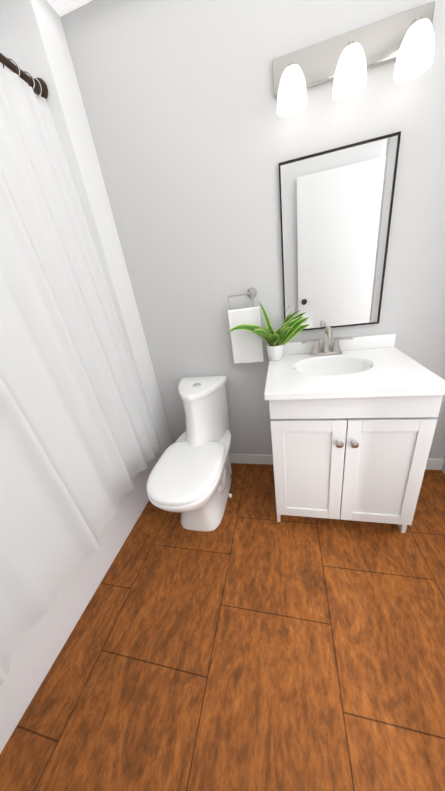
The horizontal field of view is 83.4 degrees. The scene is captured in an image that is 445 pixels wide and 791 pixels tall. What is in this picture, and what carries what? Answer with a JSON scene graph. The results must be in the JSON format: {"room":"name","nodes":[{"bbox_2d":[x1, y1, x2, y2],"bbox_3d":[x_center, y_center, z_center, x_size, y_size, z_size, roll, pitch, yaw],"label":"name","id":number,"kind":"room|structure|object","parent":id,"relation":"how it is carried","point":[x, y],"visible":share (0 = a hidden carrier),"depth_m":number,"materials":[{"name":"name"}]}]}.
{"room":"bathroom","nodes":[
{"label":"bathroom","id":0,"kind":"room"},
{"bbox_2d":[46,0,91,16],"bbox_3d":[-0.391,-1.341,0.212,2.880,0.050,1.900,-2,25,14],"label":"ceiling","id":1,"kind":"structure","parent":0,"point":[61,7],"depth_m":1.06,"materials":[{"name":"white paint"}]},
{"bbox_2d":[0,0,172,459],"bbox_3d":[-0.959,-0.506,1.621,0.820,2.450,0.180,-2,25,14],"label":"wall","id":2,"kind":"structure","parent":0,"point":[33,42],"depth_m":1.19,"materials":[{"name":"white paint"}]},
{"bbox_2d":[0,463,444,790],"bbox_3d":[-0.046,0.915,1.232,2.880,0.050,1.900,-2,25,14],"label":"floor","id":3,"kind":"structure","parent":0,"point":[249,643],"depth_m":0.93,"materials":[{"name":"wood"}]},
{"bbox_2d":[0,453,157,752],"bbox_3d":[-1.013,0.783,1.296,0.779,0.404,1.514,-2,25,14],"label":"bathtub","id":4,"kind":"object","parent":3,"relation":"on","point":[38,648],"visible":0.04,"depth_m":1.05,"materials":[{"name":"white ceramic"}]},
{"bbox_2d":[146,376,231,530],"bbox_3d":[-0.158,0.368,1.500,0.378,0.750,0.795,-2,25,14],"label":"toilet","id":5,"kind":"object","parent":3,"relation":"on","point":[189,478],"visible":1,"depth_m":1.45,"materials":[{"name":"white ceramic"}]},
{"bbox_2d":[264,333,444,532],"bbox_3d":[0.612,0.213,1.371,0.669,0.922,0.573,-2,25,14],"label":"bathroom vanity","id":6,"kind":"object","parent":3,"relation":"on","point":[353,425],"visible":0.98,"depth_m":1.12,"materials":[{"name":"white paint"}]},
{"bbox_2d":[227,300,308,360],"bbox_3d":[0.240,-0.343,1.356,0.453,0.338,0.192,-2,25,14],"label":"plant","id":7,"kind":"object","parent":6,"relation":"on","point":[283,334],"visible":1,"depth_m":1.38,"materials":[{"name":"green plant"}]},
{"bbox_2d":[302,326,352,355],"bbox_3d":[0.565,-0.287,1.336,0.260,0.164,0.153,-2,25,14],"label":"faucet","id":8,"kind":"object","parent":6,"relation":"on","point":[328,342],"visible":1,"depth_m":1.38,"materials":[{"name":"silver metal"}]},
{"bbox_2d":[61,0,444,458],"bbox_3d":[-0.030,-0.599,1.513,2.880,2.450,0.100,-2,25,14],"label":"wall","id":9,"kind":"structure","parent":0,"point":[197,138],"depth_m":1.18,"materials":[{"name":"grey paint"}]},
{"bbox_2d":[227,288,263,363],"bbox_3d":[0.138,-0.402,1.467,0.181,0.414,0.075,-2,25,14],"label":"towel ring","id":10,"kind":"object","parent":9,"relation":"attached to","point":[247,346],"visible":0.98,"depth_m":1.46,"materials":[{"name":"white fabric"}]},
{"bbox_2d":[229,454,443,469],"bbox_3d":[0.518,0.478,1.843,1.859,0.085,0.014,-2,25,14],"label":"baseboard","id":11,"kind":"structure","parent":9,"relation":"attached to","point":[434,464],"depth_m":1.88,"materials":[{"name":"white paint"}]},
{"bbox_2d":[278,131,400,330],"bbox_3d":[0.548,-0.727,1.244,0.490,0.770,0.016,-2,25,14],"label":"mirror","id":12,"kind":"object","parent":9,"relation":"attached to","point":[336,205],"visible":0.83,"depth_m":1.21,"materials":[{"name":"grey mirror"}]},
{"bbox_2d":[272,1,434,116],"bbox_3d":[0.473,-1.257,0.929,0.560,0.191,0.146,-2,25,14],"label":"sconce","id":13,"kind":"object","parent":9,"relation":"attached to","point":[347,60],"visible":1,"depth_m":0.94,"materials":[{"name":"white glass"}]},
{"bbox_2d":[441,453,444,473],"bbox_3d":[1.127,-0.262,0.377,0.100,2.450,1.700,-2,25,14],"label":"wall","id":14,"kind":"structure","parent":0,"point":[443,468],"depth_m":1.59,"materials":[{"name":"grey paint"}]},
{"bbox_3d":[-0.359,0.172,-0.081,2.780,2.450,0.100,-2,25,14],"label":"wall","id":15,"kind":"structure","parent":0,"visible":0},
{"bbox_2d":[0,53,159,684],"bbox_3d":[-0.768,-0.179,0.767,0.170,1.935,1.517,-2,25,14],"label":"shower curtain","id":16,"kind":"object","parent":15,"relation":"attached to","point":[79,446],"visible":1,"depth_m":1.01,"materials":[{"name":"white fabric"}]}
]}

